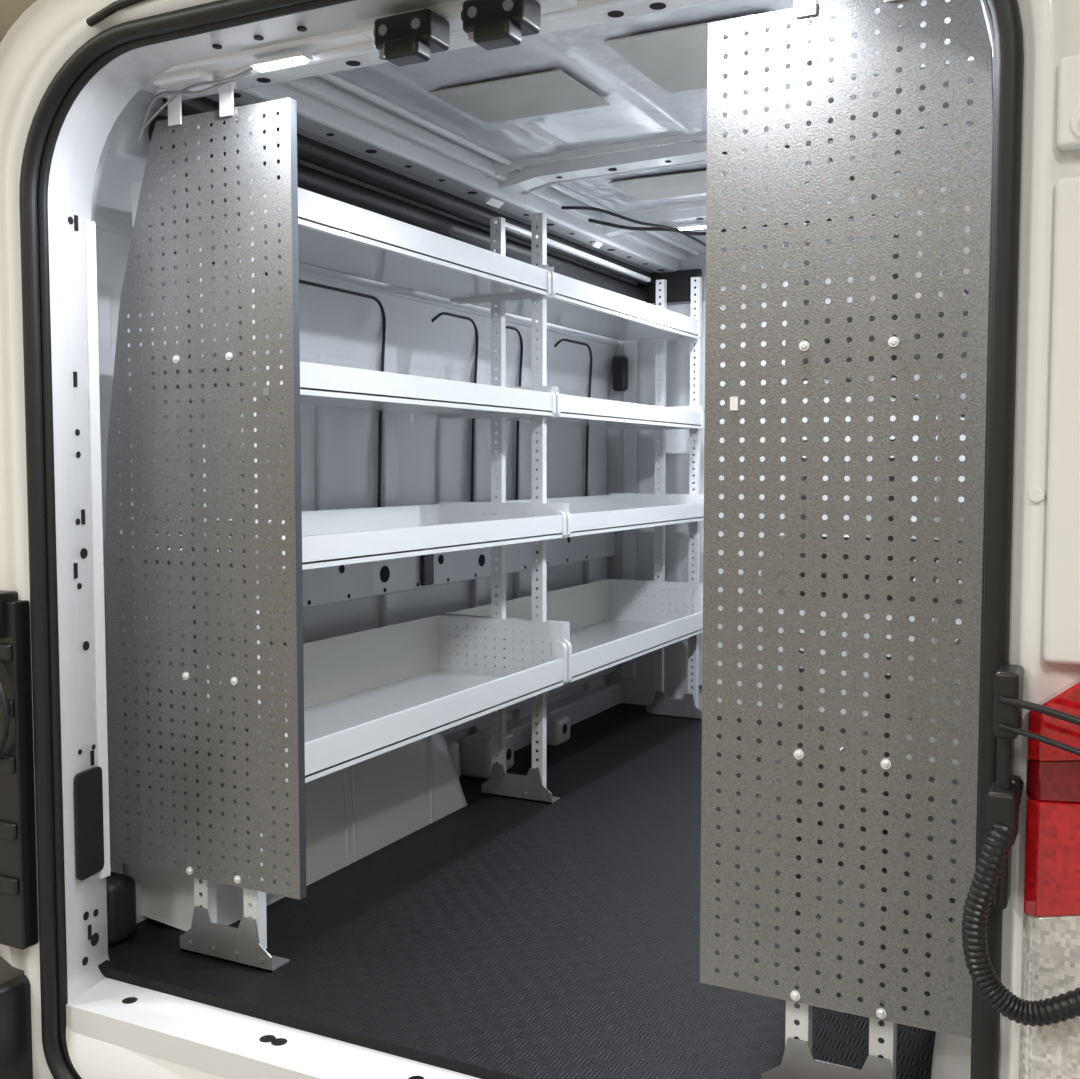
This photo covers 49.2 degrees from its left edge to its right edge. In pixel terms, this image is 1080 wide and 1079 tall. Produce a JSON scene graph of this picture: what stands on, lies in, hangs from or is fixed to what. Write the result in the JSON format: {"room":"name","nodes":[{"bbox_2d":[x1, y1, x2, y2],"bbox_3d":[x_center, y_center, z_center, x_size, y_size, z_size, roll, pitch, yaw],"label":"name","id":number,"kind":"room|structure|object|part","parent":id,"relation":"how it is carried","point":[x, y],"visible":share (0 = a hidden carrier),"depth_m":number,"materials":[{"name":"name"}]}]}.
{"room":"vehicle interior","nodes":[
{"label":"vehicle interior","id":0,"kind":"room"},
{"bbox_2d":[0,0,36,42],"bbox_3d":[0.459,-2.607,1.852,11.000,0.100,14.000,2,4,27],"label":"ceiling","id":1,"kind":"structure","parent":0,"point":[10,10],"depth_m":6.33,"materials":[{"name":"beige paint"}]},
{"bbox_3d":[0.459,1.605,2.113,11.000,0.100,14.000,2,4,27],"label":"floor","id":2,"kind":"structure","parent":0,"visible":0},
{"bbox_2d":[0,0,1079,1078],"bbox_3d":[1.076,0.143,4.237,2.200,2.555,5.900,2,4,27],"label":"cargo van","id":3,"kind":"object","parent":2,"relation":"on","point":[595,123],"visible":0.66,"depth_m":2.19,"materials":[{"name":"white paint"}]},
{"bbox_3d":[-0.881,0.750,2.404,0.100,0.130,0.080,2,4,27],"label":"pillar trim","id":4,"kind":"part","parent":3,"relation":"part of","materials":[{"name":"black plastic"}]},
{"bbox_2d":[105,77,305,899],"bbox_3d":[-0.661,-0.087,2.231,0.482,1.492,0.053,2,4,27],"label":"pegboard panel","id":5,"kind":"object","parent":3,"relation":"attached to","point":[227,352],"visible":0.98,"depth_m":2.22,"materials":[{"name":"galvanised steel"},{"name":"paint"}]},
{"bbox_2d":[248,50,312,71],"bbox_3d":[-0.444,-0.817,2.018,0.120,0.014,0.030,2,4,27],"label":"light","id":6,"kind":"object","parent":3,"relation":"attached to","point":[297,57],"visible":1,"depth_m":2.01,"materials":[{"name":"white paint"}]},
{"bbox_3d":[-0.321,-0.018,3.566,0.075,1.540,2.740,2,4,27],"label":"wall frame","id":7,"kind":"part","parent":3,"relation":"part of","materials":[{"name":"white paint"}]},
{"bbox_3d":[-0.112,-0.831,1.876,1.300,0.048,0.130,2,4,27],"label":"header rail","id":8,"kind":"part","parent":3,"relation":"part of","materials":[{"name":"white metal"}]},
{"bbox_2d":[374,9,449,66],"bbox_3d":[-0.208,-0.778,1.847,0.116,0.070,0.075,2,4,27],"label":"door latch","id":9,"kind":"object","parent":3,"relation":"attached to","point":[409,38],"depth_m":1.82,"materials":[{"name":"black metal"}]},
{"bbox_3d":[-0.047,-1.007,3.433,0.160,0.080,2.620,2,4,27],"label":"roof rail","id":10,"kind":"part","parent":3,"relation":"part of","materials":[{"name":"white metal"}]},
{"bbox_2d":[461,0,540,49],"bbox_3d":[-0.065,-0.774,1.774,0.116,0.070,0.075,2,4,27],"label":"door latch","id":11,"kind":"object","parent":3,"relation":"attached to","point":[491,24],"depth_m":1.75,"materials":[{"name":"black metal"}]},
{"bbox_2d":[98,703,954,1078],"bbox_3d":[0.492,0.771,3.157,1.910,0.019,2.810,2,4,27],"label":"rubber floor mat","id":12,"kind":"object","parent":3,"relation":"on","point":[499,937],"visible":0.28,"depth_m":2.35,"materials":[{"name":"black rubber"}]},
{"bbox_2d":[122,116,703,971],"bbox_3d":[-0.101,-0.087,3.420,0.417,1.674,2.569,2,4,27],"label":"shelving","id":13,"kind":"object","parent":12,"relation":"on","point":[368,694],"visible":0.74,"depth_m":3.30,"materials":[{"name":"grey metal"}]},
{"bbox_3d":[-0.574,0.340,2.969,0.003,0.165,1.215,2,4,27],"label":"shelf","id":14,"kind":"part","parent":13,"relation":"part of","materials":[{"name":"white metal"}]},
{"bbox_3d":[-0.574,-0.032,2.946,0.003,0.078,1.215,2,4,27],"label":"shelf","id":15,"kind":"part","parent":13,"relation":"part of","materials":[{"name":"white metal"}]},
{"bbox_2d":[149,210,546,298],"bbox_3d":[-0.394,-0.662,2.816,0.317,0.004,1.215,2,4,27],"label":"tray","id":16,"kind":"object","parent":13,"relation":"on","point":[325,242],"depth_m":2.84,"materials":[{"name":"grey metal"}]},
{"bbox_3d":[-0.534,-0.690,2.885,0.003,0.050,1.215,2,4,27],"label":"shelf","id":17,"kind":"part","parent":13,"relation":"part of","materials":[{"name":"white metal"}]},
{"bbox_2d":[228,387,550,414],"bbox_3d":[-0.405,-0.329,2.842,0.372,0.004,1.215,2,4,27],"label":"tray","id":18,"kind":"object","parent":13,"relation":"on","point":[366,398],"depth_m":2.83,"materials":[{"name":"grey metal"}]},
{"bbox_2d":[217,533,561,564],"bbox_3d":[-0.393,0.011,2.857,0.410,0.004,1.215,2,4,27],"label":"tray","id":19,"kind":"object","parent":13,"relation":"on","point":[383,552],"depth_m":2.65,"materials":[{"name":"grey metal"}]},
{"bbox_2d":[286,669,561,777],"bbox_3d":[-0.391,0.426,2.882,0.413,0.004,1.215,2,4,27],"label":"tray","id":20,"kind":"object","parent":13,"relation":"on","point":[324,715],"depth_m":2.99,"materials":[{"name":"grey metal"}]},
{"bbox_3d":[-0.005,0.271,4.088,0.003,0.165,1.227,2,4,27],"label":"shelf","id":21,"kind":"part","parent":13,"relation":"part of","materials":[{"name":"white metal"}]},
{"bbox_3d":[-0.005,-0.101,4.065,0.003,0.078,1.227,2,4,27],"label":"shelf","id":22,"kind":"part","parent":13,"relation":"part of","materials":[{"name":"white metal"}]},
{"bbox_2d":[469,293,696,340],"bbox_3d":[0.175,-0.731,3.935,0.317,0.004,1.227,2,4,27],"label":"tray","id":23,"kind":"object","parent":13,"relation":"on","point":[577,311],"depth_m":3.88,"materials":[{"name":"grey metal"}]},
{"bbox_2d":[488,412,700,427],"bbox_3d":[0.164,-0.398,3.961,0.372,0.004,1.227,2,4,27],"label":"tray","id":24,"kind":"object","parent":13,"relation":"on","point":[598,419],"depth_m":3.95,"materials":[{"name":"grey metal"}]},
{"bbox_2d":[570,620,702,676],"bbox_3d":[0.177,0.357,4.001,0.413,0.004,1.227,2,4,27],"label":"tray","id":25,"kind":"object","parent":13,"relation":"on","point":[587,634],"depth_m":4.15,"materials":[{"name":"grey metal"}]},
{"bbox_2d":[580,517,699,531],"bbox_3d":[0.176,-0.059,3.976,0.410,0.004,1.227,2,4,27],"label":"tray","id":26,"kind":"object","parent":13,"relation":"on","point":[641,522],"depth_m":3.76,"materials":[{"name":"grey metal"}]},
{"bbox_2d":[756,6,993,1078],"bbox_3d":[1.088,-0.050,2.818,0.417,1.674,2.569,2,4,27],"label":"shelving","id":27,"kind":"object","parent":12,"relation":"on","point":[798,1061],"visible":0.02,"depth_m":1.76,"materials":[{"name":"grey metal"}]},
{"bbox_2d":[700,0,992,1038],"bbox_3d":[0.422,-0.053,1.682,0.401,1.492,0.053,2,4,27],"label":"pegboard panel","id":28,"kind":"object","parent":27,"relation":"attached to","point":[967,32],"visible":0.99,"depth_m":1.68,"materials":[{"name":"silver metal"}]},
{"bbox_2d":[963,268,968,294],"bbox_3d":[1.372,-0.694,3.328,0.317,0.004,1.227,2,4,27],"label":"tray","id":29,"kind":"object","parent":27,"relation":"on","point":[966,271],"depth_m":2.97,"materials":[{"name":"grey metal"}]},
{"bbox_2d":[676,223,705,230],"bbox_3d":[0.515,-1.023,3.854,0.140,0.014,0.030,2,4,27],"label":"light","id":30,"kind":"object","parent":3,"relation":"attached to","point":[698,225],"visible":0.56,"depth_m":3.85,"materials":[{"name":"white paint"}]},
{"bbox_3d":[1.113,-0.971,2.846,0.160,0.080,2.620,2,4,27],"label":"roof rail","id":31,"kind":"part","parent":3,"relation":"part of","materials":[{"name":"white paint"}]},
{"bbox_2d":[962,775,1079,1026],"bbox_3d":[0.598,0.403,1.296,0.247,0.262,0.092,2,4,27],"label":"conduit","id":32,"kind":"object","parent":3,"relation":"attached to","point":[1063,1007],"visible":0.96,"depth_m":1.30,"materials":[{"name":"black plastic"}]},
{"bbox_3d":[0.562,0.224,1.269,0.134,0.037,0.009,3,4,38],"label":"door check rod","id":33,"kind":"part","parent":3,"relation":"part of","materials":[{"name":"black plastic"}]},
{"bbox_3d":[0.562,0.192,1.267,0.134,0.034,0.011,3,4,38],"label":"door check rod","id":34,"kind":"part","parent":3,"relation":"part of","materials":[{"name":"black plastic"}]},
{"bbox_2d":[1018,677,1079,1078],"bbox_3d":[0.684,0.392,1.326,0.264,0.738,0.081,0,4,2],"label":"taillight","id":35,"kind":"object","parent":3,"relation":"attached to","point":[1050,951],"visible":0.89,"depth_m":1.32,"materials":[{"name":"red plastic"}]},
{"bbox_3d":[0.638,-0.193,1.284,0.152,0.670,0.025,2,4,27],"label":"pillar trim","id":36,"kind":"part","parent":3,"relation":"part of","materials":[{"name":"white paint"}]}
]}

